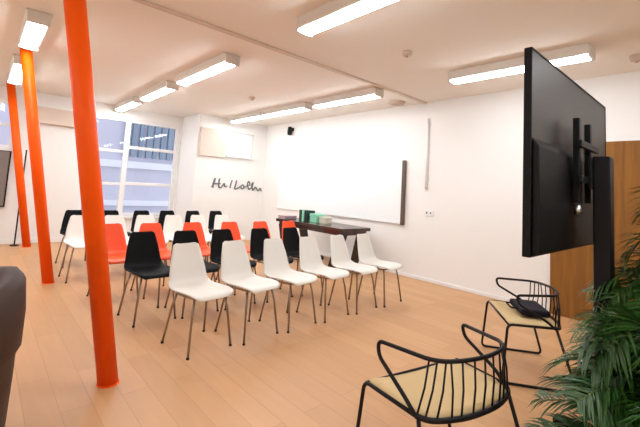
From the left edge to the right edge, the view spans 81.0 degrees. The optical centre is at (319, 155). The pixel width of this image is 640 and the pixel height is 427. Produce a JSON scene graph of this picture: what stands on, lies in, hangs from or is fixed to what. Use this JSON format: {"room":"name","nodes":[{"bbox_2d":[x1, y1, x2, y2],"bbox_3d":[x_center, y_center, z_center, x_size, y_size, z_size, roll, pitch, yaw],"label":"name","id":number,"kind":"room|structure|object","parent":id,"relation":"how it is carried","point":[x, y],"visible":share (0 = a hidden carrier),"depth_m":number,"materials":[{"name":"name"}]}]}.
{"room":"seminar room","nodes":[
{"label":"seminar room","id":0,"kind":"room"},
{"bbox_2d":[0,85,267,239],"bbox_3d":[-5.081,0.228,7.093,8.800,2.900,1.140,8,-7,-42],"label":"wall","id":1,"kind":"structure","parent":0,"point":[195,174],"depth_m":8.49,"materials":[{"name":"white paint"}]},
{"bbox_2d":[0,150,11,206],"bbox_3d":[-6.027,0.387,6.691,0.700,1.040,0.055,8,-7,-42],"label":"wall screen","id":2,"kind":"object","parent":1,"relation":"attached to","point":[5,156],"visible":1,"depth_m":6.87,"materials":[{"name":"grey"}]},
{"bbox_2d":[0,99,18,150],"bbox_3d":[-6.214,-0.621,6.621,1.380,0.950,0.180,8,-7,-42],"label":"window","id":3,"kind":"structure","parent":1,"relation":"in","point":[9,147],"depth_m":6.97,"materials":[{"name":"white"}]},
{"bbox_2d":[38,106,73,127],"bbox_3d":[-5.206,-0.763,7.446,0.680,0.320,0.100,8,-7,-42],"label":"trim","id":4,"kind":"structure","parent":1,"relation":"attached to","point":[52,116],"depth_m":7.38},
{"bbox_2d":[0,236,129,243],"bbox_3d":[-6.014,1.549,6.690,6.760,0.090,0.015,8,-7,-42],"label":"baseboard","id":5,"kind":"structure","parent":1,"relation":"attached to","point":[53,239],"depth_m":7.09,"materials":[{"name":"white"}]},
{"bbox_2d":[0,103,179,217],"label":"window","id":6,"kind":"structure","parent":1,"relation":"in","point":[126,147],"depth_m":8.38,"materials":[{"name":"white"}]},
{"bbox_2d":[198,127,226,157],"bbox_3d":[-2.476,-0.304,8.672,0.640,0.650,0.050,8,-7,-42],"label":"trim","id":7,"kind":"structure","parent":1,"relation":"attached to","point":[212,143],"depth_m":8.64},
{"bbox_2d":[211,178,261,190],"bbox_3d":[-1.991,0.709,9.103,1.390,0.265,0.036,8,-7,-42],"label":"wall lettering","id":8,"kind":"object","parent":1,"relation":"attached to","point":[214,180],"depth_m":9.05,"materials":[{"name":"grey paint"}]},
{"bbox_2d":[225,131,253,159],"bbox_3d":[-1.966,-0.242,9.193,0.760,0.620,0.180,8,-7,-42],"label":"window","id":9,"kind":"structure","parent":1,"relation":"in","point":[239,145],"depth_m":9.17,"materials":[{"name":"white"}]},
{"bbox_2d":[0,240,593,426],"bbox_3d":[-1.136,1.627,2.655,9.000,0.200,12.940,8,-7,-42],"label":"floor","id":10,"kind":"structure","parent":0,"point":[312,374],"depth_m":3.06,"materials":[{"name":"brown wood"}]},
{"bbox_2d":[0,266,25,426],"bbox_3d":[-1.882,0.985,1.761,0.898,0.831,0.745,-1,-6,38],"label":"armchair","id":11,"kind":"object","parent":10,"relation":"on","point":[12,279],"visible":1,"depth_m":1.83,"materials":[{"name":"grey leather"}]},
{"bbox_2d":[9,150,26,245],"bbox_3d":[-5.498,0.762,6.872,0.140,1.750,0.140,8,-7,-42],"label":"stand","id":12,"kind":"object","parent":10,"relation":"on","point":[14,244],"visible":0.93,"depth_m":6.83,"materials":[{"name":"black metal"}]},
{"bbox_2d":[6,81,30,246],"bbox_3d":[-5.365,0.164,6.673,0.136,2.942,0.674,0,-6,37],"label":"column","id":13,"kind":"structure","parent":10,"relation":"on","point":[11,89],"depth_m":6.63,"materials":[{"name":"orange metal"}]},
{"bbox_2d":[18,39,54,283],"bbox_3d":[-3.437,0.089,4.548,0.136,2.942,0.674,0,-6,37],"label":"column","id":14,"kind":"structure","parent":10,"relation":"on","point":[26,55],"depth_m":4.51,"materials":[{"name":"orange metal"}]},
{"bbox_2d":[55,210,85,267],"bbox_3d":[-3.725,1.247,5.728,0.548,0.793,0.415,-1,-7,44],"label":"shell chair","id":15,"kind":"object","parent":10,"relation":"on","point":[68,213],"visible":0.29,"depth_m":5.80,"materials":[{"name":"black plastic"}]},
{"bbox_2d":[58,215,84,282],"bbox_3d":[-3.175,1.216,5.005,0.415,0.793,0.548,8,-7,-44],"label":"shell chair","id":16,"kind":"object","parent":10,"relation":"on","point":[74,236],"visible":0.51,"depth_m":5.08,"materials":[{"name":"white plastic"}]},
{"bbox_2d":[63,0,119,387],"bbox_3d":[-1.467,0.014,2.377,0.136,2.942,0.674,0,-6,37],"label":"column","id":17,"kind":"structure","parent":10,"relation":"on","point":[75,11],"depth_m":2.34,"materials":[{"name":"orange paint"}]},
{"bbox_2d":[86,223,137,295],"bbox_3d":[-2.343,1.200,4.277,0.548,0.793,0.415,-1,-7,43],"label":"shell chair","id":18,"kind":"object","parent":10,"relation":"on","point":[116,241],"visible":0.52,"depth_m":4.46,"materials":[{"name":"orange plastic"}]},
{"bbox_2d":[105,215,128,269],"bbox_3d":[-2.862,1.260,5.294,0.548,0.793,0.415,-1,-7,43],"label":"shell chair","id":19,"kind":"object","parent":10,"relation":"on","point":[109,219],"visible":0.21,"depth_m":5.51,"materials":[{"name":"white plastic"}]},
{"bbox_2d":[104,210,129,235],"bbox_3d":[-3.347,1.299,6.051,0.548,0.793,0.415,-1,-7,43],"label":"shell chair","id":20,"kind":"object","parent":10,"relation":"on","point":[106,212],"visible":0.21,"depth_m":6.26,"materials":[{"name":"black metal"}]},
{"bbox_2d":[131,210,149,231],"bbox_3d":[-2.976,1.350,6.380,0.548,0.793,0.415,-1,-7,42],"label":"shell chair","id":21,"kind":"object","parent":10,"relation":"on","point":[136,212],"visible":0.27,"depth_m":6.50,"materials":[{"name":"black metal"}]},
{"bbox_2d":[117,231,175,327],"bbox_3d":[-1.718,1.191,3.754,0.548,0.793,0.415,-2,-7,44],"label":"shell chair","id":22,"kind":"object","parent":10,"relation":"on","point":[143,260],"visible":0.91,"depth_m":3.86,"materials":[{"name":"black plastic"}]},
{"bbox_2d":[130,223,170,298],"bbox_3d":[-2.006,1.247,4.576,0.548,0.793,0.415,-2,-7,45],"label":"shell chair","id":23,"kind":"object","parent":10,"relation":"on","point":[165,254],"visible":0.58,"depth_m":4.77,"materials":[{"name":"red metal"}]},
{"bbox_2d":[134,215,168,264],"bbox_3d":[-2.547,1.305,5.584,0.548,0.793,0.415,-2,-7,44],"label":"shell chair","id":24,"kind":"object","parent":10,"relation":"on","point":[140,219],"visible":0.27,"depth_m":5.74,"materials":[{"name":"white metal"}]},
{"bbox_2d":[158,210,174,246],"bbox_3d":[-2.660,1.397,6.686,0.548,0.793,0.415,-2,-7,44],"label":"shell chair","id":25,"kind":"object","parent":10,"relation":"on","point":[162,214],"visible":0.23,"depth_m":6.82,"materials":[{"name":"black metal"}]},
{"bbox_2d":[163,215,182,242],"bbox_3d":[-2.225,1.349,5.866,0.548,0.793,0.415,-1,-7,44],"label":"shell chair","id":26,"kind":"object","parent":10,"relation":"on","point":[172,223],"visible":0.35,"depth_m":6.01,"materials":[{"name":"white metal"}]},
{"bbox_2d":[164,230,219,318],"bbox_3d":[-1.376,1.238,4.044,0.548,0.793,0.415,-2,-7,45],"label":"shell chair","id":27,"kind":"object","parent":10,"relation":"on","point":[189,236],"visible":0.37,"depth_m":4.15,"materials":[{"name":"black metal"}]},
{"bbox_2d":[161,242,232,359],"bbox_3d":[-1.046,1.182,3.194,0.548,0.793,0.415,-1,-7,41],"label":"shell chair","id":28,"kind":"object","parent":10,"relation":"on","point":[188,276],"visible":1,"depth_m":3.26,"materials":[{"name":"white plastic"}]},
{"bbox_2d":[185,211,212,247],"bbox_3d":[-2.301,1.446,7.002,0.548,0.793,0.415,-2,-7,45],"label":"shell chair","id":29,"kind":"object","parent":10,"relation":"on","point":[188,213],"visible":0.25,"depth_m":7.13,"materials":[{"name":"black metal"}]},
{"bbox_2d":[190,215,211,261],"bbox_3d":[-1.915,1.394,6.159,0.548,0.793,0.415,-1,-7,43],"label":"shell chair","id":30,"kind":"object","parent":10,"relation":"on","point":[194,218],"visible":0.36,"depth_m":6.36,"materials":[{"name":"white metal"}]},
{"bbox_2d":[183,222,219,282],"bbox_3d":[-1.605,1.306,4.961,0.548,0.793,0.415,-2,-7,44],"label":"shell chair","id":31,"kind":"object","parent":10,"relation":"on","point":[196,226],"visible":0.41,"depth_m":5.17,"materials":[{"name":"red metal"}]},
{"bbox_2d":[207,211,221,245],"bbox_3d":[-1.949,1.496,7.325,0.415,0.793,0.548,8,-7,-44],"label":"shell chair","id":32,"kind":"object","parent":10,"relation":"on","point":[212,214],"visible":0.31,"depth_m":7.44,"materials":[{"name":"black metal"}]},
{"bbox_2d":[210,215,244,261],"bbox_3d":[-1.594,1.439,6.444,0.548,0.793,0.415,-2,-7,45],"label":"shell chair","id":33,"kind":"object","parent":10,"relation":"on","point":[219,219],"visible":0.3,"depth_m":6.59,"materials":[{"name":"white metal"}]},
{"bbox_2d":[210,229,256,309],"bbox_3d":[-1.042,1.287,4.369,0.548,0.793,0.415,-1,-7,43],"label":"shell chair","id":34,"kind":"object","parent":10,"relation":"on","point":[219,236],"visible":0.45,"depth_m":4.47,"materials":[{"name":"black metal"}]},
{"bbox_2d":[216,221,255,279],"bbox_3d":[-1.187,1.364,5.330,0.548,0.793,0.415,-2,-7,45],"label":"shell chair","id":35,"kind":"object","parent":10,"relation":"on","point":[232,226],"visible":0.34,"depth_m":5.54,"materials":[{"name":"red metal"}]},
{"bbox_2d":[214,240,279,345],"bbox_3d":[-0.690,1.231,3.513,0.548,0.793,0.415,-1,-7,40],"label":"shell chair","id":36,"kind":"object","parent":10,"relation":"on","point":[236,270],"visible":1,"depth_m":3.58,"materials":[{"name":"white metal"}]},
{"bbox_2d":[253,221,270,277],"bbox_3d":[-0.786,1.420,5.685,0.548,0.793,0.415,-1,-7,43],"label":"shell chair","id":37,"kind":"object","parent":10,"relation":"on","point":[256,224],"visible":0.26,"depth_m":5.91,"materials":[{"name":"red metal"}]},
{"bbox_2d":[246,228,292,302],"bbox_3d":[-0.641,1.342,4.712,0.548,0.793,0.415,-1,-7,44],"label":"shell chair","id":38,"kind":"object","parent":10,"relation":"on","point":[258,235],"visible":0.5,"depth_m":4.83,"materials":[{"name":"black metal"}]},
{"bbox_2d":[258,238,316,332],"bbox_3d":[-0.340,1.282,3.839,0.548,0.793,0.415,-1,-7,40],"label":"shell chair","id":39,"kind":"object","parent":10,"relation":"on","point":[275,260],"visible":0.96,"depth_m":3.91,"materials":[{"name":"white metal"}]},
{"bbox_2d":[282,221,298,270],"bbox_3d":[-0.375,1.477,6.047,0.548,0.793,0.415,-1,-7,44],"label":"shell chair","id":40,"kind":"object","parent":10,"relation":"on","point":[285,224],"visible":0.2,"depth_m":6.22,"materials":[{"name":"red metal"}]},
{"bbox_2d":[279,227,323,296],"bbox_3d":[-0.260,1.394,5.045,0.548,0.793,0.415,-1,-7,42],"label":"shell chair","id":41,"kind":"object","parent":10,"relation":"on","point":[291,238],"visible":0.49,"depth_m":5.18,"materials":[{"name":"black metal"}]},
{"bbox_2d":[296,236,349,322],"bbox_3d":[0.014,1.332,4.163,0.548,0.793,0.415,-1,-7,42],"label":"shell chair","id":42,"kind":"object","parent":10,"relation":"on","point":[311,262],"visible":0.98,"depth_m":4.24,"materials":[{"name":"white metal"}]},
{"bbox_2d":[276,218,370,267],"bbox_3d":[-0.015,1.595,6.820,0.700,0.740,1.800,8,-7,-42],"label":"table","id":43,"kind":"object","parent":10,"relation":"on","point":[346,230],"visible":0.38,"depth_m":6.42,"materials":[{"name":"brown wood"}]},
{"bbox_2d":[278,215,296,218],"bbox_3d":[-0.635,1.196,7.299,0.290,0.064,0.230,8,-7,-42],"label":"box","id":44,"kind":"object","parent":43,"relation":"on","point":[279,216],"visible":1,"depth_m":7.23,"materials":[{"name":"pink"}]},
{"bbox_2d":[299,210,301,220],"bbox_3d":[-0.301,1.134,7.144,0.206,0.200,0.056,8,-7,-42],"label":"binder","id":45,"kind":"object","parent":43,"relation":"on","point":[300,211],"visible":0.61,"depth_m":7.07,"materials":[{"name":"grey"}]},
{"bbox_2d":[304,210,314,221],"bbox_3d":[-0.194,1.129,7.026,0.206,0.200,0.056,8,-7,-42],"label":"binder","id":46,"kind":"object","parent":43,"relation":"on","point":[307,212],"visible":0.75,"depth_m":6.97,"materials":[{"name":"grey"}]},
{"bbox_2d":[310,213,324,222],"bbox_3d":[-0.056,1.153,6.934,0.210,0.154,0.190,8,-7,-42],"label":"box","id":47,"kind":"object","parent":43,"relation":"on","point":[314,217],"visible":0.91,"depth_m":6.86,"materials":[{"name":"green"}]},
{"bbox_2d":[319,217,331,223],"bbox_3d":[0.099,1.169,6.790,0.170,0.114,0.170,8,-7,-42],"label":"box","id":48,"kind":"object","parent":43,"relation":"on","point":[325,220],"visible":1,"depth_m":6.73,"materials":[{"name":"beige cardboard"}]},
{"bbox_2d":[328,235,377,314],"bbox_3d":[0.370,1.382,4.482,0.548,0.793,0.415,-1,-7,42],"label":"shell chair","id":49,"kind":"object","parent":10,"relation":"on","point":[340,258],"visible":0.96,"depth_m":4.56,"materials":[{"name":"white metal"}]},
{"bbox_2d":[357,233,401,307],"bbox_3d":[0.731,1.431,4.797,0.548,0.793,0.415,-1,-7,42],"label":"shell chair","id":50,"kind":"object","parent":10,"relation":"on","point":[366,254],"visible":0.88,"depth_m":4.87,"materials":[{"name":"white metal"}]},
{"bbox_2d":[356,323,519,426],"bbox_3d":[0.599,1.221,1.821,0.709,0.662,0.506,6,-6,-30],"label":"armchair","id":51,"kind":"object","parent":10,"relation":"on","point":[452,390],"visible":1,"depth_m":1.74,"materials":[{"name":"black metal"}]},
{"bbox_2d":[481,277,570,391],"bbox_3d":[1.674,1.398,3.080,0.506,0.662,0.709,2,-5,12],"label":"armchair","id":52,"kind":"object","parent":10,"relation":"on","point":[512,317],"visible":0.8,"depth_m":2.96,"materials":[{"name":"black"}]},
{"bbox_2d":[506,298,550,317],"bbox_3d":[1.725,1.273,3.147,0.277,0.050,0.340,2,-5,12],"label":"bag","id":53,"kind":"object","parent":52,"relation":"on","point":[533,306],"visible":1,"depth_m":3.07,"materials":[{"name":"black fabric"}]},
{"bbox_2d":[520,300,639,426],"bbox_3d":[1.355,1.092,1.482,0.894,0.954,0.971,7,-6,-37],"label":"potted palm","id":54,"kind":"object","parent":10,"relation":"on","point":[608,395],"visible":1,"depth_m":1.49,"materials":[{"name":"green plant"}]},
{"bbox_2d":[553,118,614,426],"bbox_3d":[1.415,0.715,1.982,0.640,1.800,0.460,8,-7,-42],"label":"stand","id":55,"kind":"object","parent":10,"relation":"on","point":[598,176],"visible":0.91,"depth_m":1.93,"materials":[{"name":"black metal"}]},
{"bbox_2d":[522,47,605,257],"bbox_3d":[1.465,0.048,2.136,1.450,0.940,0.065,8,-7,-42],"label":"television","id":56,"kind":"object","parent":55,"relation":"attached to","point":[552,99],"visible":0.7,"depth_m":1.80,"materials":[{"name":"black plastic"}]},
{"bbox_2d":[568,186,639,344],"bbox_3d":[1.905,0.866,1.794,1.232,1.525,1.236,0,-6,30],"label":"potted palm","id":57,"kind":"object","parent":10,"relation":"on","point":[633,288],"visible":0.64,"depth_m":1.89,"materials":[{"name":"green plant"}]},
{"bbox_2d":[0,0,639,125],"bbox_3d":[-0.950,-1.455,2.930,9.000,0.200,12.940,8,-7,-42],"label":"ceiling","id":58,"kind":"structure","parent":0,"point":[135,47],"depth_m":4.11,"materials":[{"name":"white paint"}]},
{"bbox_2d":[7,54,21,84],"bbox_3d":[-4.516,-1.263,5.604,0.208,0.132,1.524,8,-7,-42],"label":"ceiling light","id":59,"kind":"object","parent":58,"relation":"attached to","point":[14,76],"visible":0.57,"depth_m":5.47,"materials":[{"name":"beige plastic"}]},
{"bbox_2d":[10,64,21,83],"bbox_3d":[-4.519,-1.213,5.600,0.132,0.032,1.460,8,-7,-42],"label":"diffuser","id":60,"kind":"object","parent":59,"relation":"attached to","point":[15,70],"depth_m":5.56,"materials":[{"name":"white plastic"}]},
{"bbox_2d":[18,8,52,50],"bbox_3d":[-3.058,-1.319,3.998,0.208,0.132,1.044,8,-7,-42],"label":"ceiling light","id":61,"kind":"object","parent":58,"relation":"attached to","point":[35,24],"visible":1,"depth_m":3.78,"materials":[{"name":"beige plastic"}]},
{"bbox_2d":[22,22,45,49],"bbox_3d":[-3.061,-1.269,3.994,0.132,0.032,0.980,8,-7,-42],"label":"diffuser","id":62,"kind":"object","parent":61,"relation":"attached to","point":[33,34],"depth_m":3.94,"materials":[{"name":"white plastic"}]},
{"bbox_2d":[115,96,143,111],"bbox_3d":[-3.904,-1.044,7.638,0.208,0.132,1.324,8,-7,-42],"label":"ceiling light","id":63,"kind":"object","parent":58,"relation":"attached to","point":[133,101],"visible":0.88,"depth_m":7.42,"materials":[{"name":"beige plastic"}]},
{"bbox_2d":[117,102,139,110],"bbox_3d":[-3.907,-0.995,7.634,0.132,0.032,1.260,8,-7,-42],"label":"diffuser","id":64,"kind":"object","parent":63,"relation":"attached to","point":[127,105],"depth_m":7.57,"materials":[{"name":"white plastic"}]},
{"bbox_2d":[140,80,178,101],"bbox_3d":[-2.762,-1.088,6.380,0.208,0.132,1.324,8,-7,-42],"label":"ceiling light","id":65,"kind":"object","parent":58,"relation":"attached to","point":[166,86],"visible":0.94,"depth_m":6.17,"materials":[{"name":"beige plastic"}]},
{"bbox_2d":[142,88,173,100],"bbox_3d":[-2.765,-1.038,6.375,0.132,0.032,1.260,8,-7,-42],"label":"diffuser","id":66,"kind":"object","parent":65,"relation":"attached to","point":[157,92],"depth_m":6.30,"materials":[{"name":"white plastic"}]},
{"bbox_2d":[176,52,239,86],"bbox_3d":[-1.552,-1.135,5.048,0.208,0.132,1.524,8,-7,-42],"label":"ceiling light","id":67,"kind":"object","parent":58,"relation":"attached to","point":[224,61],"visible":1,"depth_m":4.82,"materials":[{"name":"beige plastic"}]},
{"bbox_2d":[179,62,234,85],"bbox_3d":[-1.555,-1.085,5.043,0.132,0.032,1.460,8,-7,-42],"label":"diffuser","id":68,"kind":"object","parent":67,"relation":"attached to","point":[216,67],"depth_m":4.94,"materials":[{"name":"white plastic"}]},
{"bbox_2d":[230,111,264,123],"bbox_3d":[-1.602,-0.844,8.329,0.208,0.132,1.274,8,-7,-42],"label":"ceiling light","id":69,"kind":"object","parent":58,"relation":"attached to","point":[254,115],"visible":0.8,"depth_m":8.24,"materials":[{"name":"beige"}]},
{"bbox_2d":[232,116,262,122],"bbox_3d":[-1.605,-0.795,8.324,0.132,0.032,1.210,8,-7,-42],"label":"diffuser","id":70,"kind":"object","parent":69,"relation":"attached to","point":[245,118],"depth_m":8.29,"materials":[{"name":"white plastic"}]},
{"bbox_2d":[132,0,426,103],"bbox_3d":[-1.402,-1.327,3.411,8.600,0.022,0.065,8,-7,-42],"label":"trim","id":71,"kind":"structure","parent":58,"relation":"attached to","point":[144,2],"depth_m":4.06,"materials":[{"name":"white paint"}]},
{"bbox_2d":[261,102,311,117],"bbox_3d":[-0.682,-0.880,7.315,0.208,0.132,1.424,8,-7,-42],"label":"ceiling light","id":72,"kind":"object","parent":58,"relation":"attached to","point":[302,106],"visible":0.95,"depth_m":7.14,"materials":[{"name":"beige"}]},
{"bbox_2d":[263,108,307,117],"bbox_3d":[-0.685,-0.830,7.310,0.132,0.032,1.360,8,-7,-42],"label":"diffuser","id":73,"kind":"object","parent":72,"relation":"attached to","point":[287,110],"depth_m":7.25,"materials":[{"name":"white plastic"}]},
{"bbox_2d":[296,0,397,37],"bbox_3d":[0.362,-1.208,2.938,0.208,0.132,1.524,8,-7,-42],"label":"ceiling light","id":74,"kind":"object","parent":58,"relation":"attached to","point":[335,12],"visible":1,"depth_m":3.12,"materials":[{"name":"beige plastic"}]},
{"bbox_2d":[312,87,383,108],"bbox_3d":[0.413,-0.922,6.108,0.208,0.132,1.424,8,-7,-42],"label":"ceiling light","id":75,"kind":"object","parent":58,"relation":"attached to","point":[370,93],"visible":0.99,"depth_m":5.94,"materials":[{"name":"beige"}]},
{"bbox_2d":[315,94,379,107],"bbox_3d":[0.410,-0.872,6.104,0.132,0.032,1.360,8,-7,-42],"label":"diffuser","id":76,"kind":"object","parent":75,"relation":"attached to","point":[360,97],"depth_m":6.01,"materials":[{"name":"white plastic"}]},
{"bbox_2d":[389,100,404,105],"bbox_3d":[1.303,-0.882,6.347,0.280,0.062,0.280,8,-7,-42],"label":"ceiling speaker","id":77,"kind":"object","parent":58,"relation":"attached to","point":[392,102],"visible":1,"depth_m":6.26,"materials":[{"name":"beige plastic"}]},
{"bbox_2d":[402,50,412,57],"bbox_3d":[0.956,-1.104,4.095,0.110,0.062,0.110,8,-7,-42],"label":"smoke detector","id":78,"kind":"object","parent":58,"relation":"attached to","point":[407,53],"visible":1,"depth_m":4.06,"materials":[{"name":"beige plastic"}]},
{"bbox_2d":[448,56,523,84],"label":"ceiling light","id":79,"kind":"object","parent":58,"relation":"attached to","point":[514,65],"depth_m":4.32,"materials":[{"name":"beige plastic"}]},
{"bbox_2d":[452,54,590,83],"bbox_3d":[2.157,-0.939,4.179,0.132,0.032,1.410,8,-7,-42],"label":"diffuser","id":80,"kind":"object","parent":79,"relation":"attached to","point":[571,58],"depth_m":4.17,"materials":[{"name":"white plastic"}]},
{"bbox_2d":[540,43,595,65],"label":"ceiling light","id":81,"kind":"object","parent":58,"relation":"attached to","point":[573,54],"depth_m":3.71,"materials":[{"name":"beige plastic"}]},
{"bbox_2d":[629,53,639,62],"bbox_3d":[3.233,-0.986,3.820,0.120,0.075,0.120,8,-7,-42],"label":"smoke detector","id":82,"kind":"object","parent":58,"relation":"attached to","point":[635,58],"visible":1,"depth_m":3.80,"materials":[{"name":"beige plastic"}]},
{"bbox_2d":[261,71,639,310],"bbox_3d":[2.205,0.544,5.725,0.200,2.900,12.940,8,-7,-42],"label":"wall","id":83,"kind":"structure","parent":0,"point":[472,238],"depth_m":5.75,"materials":[{"name":"white paint"}]},
{"bbox_2d":[287,126,293,134],"bbox_3d":[-0.704,-0.588,8.865,0.145,0.200,0.120,8,-7,-42],"label":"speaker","id":84,"kind":"object","parent":83,"relation":"attached to","point":[290,129],"visible":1,"depth_m":8.81,"materials":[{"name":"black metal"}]},
{"bbox_2d":[277,160,406,224],"bbox_3d":[0.221,0.673,7.715,0.050,1.100,3.640,8,-7,-42],"label":"whiteboard","id":85,"kind":"object","parent":83,"relation":"attached to","point":[374,190],"visible":1,"depth_m":7.35,"materials":[{"name":"white plastic"}]},
{"bbox_2d":[424,118,429,188],"bbox_3d":[1.756,-0.035,6.134,0.039,1.170,0.060,8,-7,-42],"label":"cable conduit","id":86,"kind":"object","parent":83,"relation":"attached to","point":[428,119],"visible":1,"depth_m":6.12,"materials":[{"name":"white plastic"}]},
{"bbox_2d":[425,210,432,215],"bbox_3d":[1.748,0.919,6.013,0.014,0.090,0.150,8,-7,-42],"label":"wall socket","id":87,"kind":"object","parent":83,"relation":"attached to","point":[427,212],"visible":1,"depth_m":6.00,"materials":[{"name":"white plastic"}]},
{"bbox_2d":[320,252,544,307],"bbox_3d":[0.637,2.003,7.074,0.015,0.050,6.480,8,-7,-42],"label":"baseboard","id":88,"kind":"structure","parent":83,"relation":"attached to","point":[321,253],"depth_m":5.66,"materials":[{"name":"white"}]},
{"bbox_2d":[550,140,639,320],"bbox_3d":[3.605,0.866,3.891,0.111,2.100,2.160,8,-7,-42],"label":"door","id":89,"kind":"structure","parent":83,"relation":"in","point":[570,269],"depth_m":4.29,"materials":[{"name":"orange wood"}]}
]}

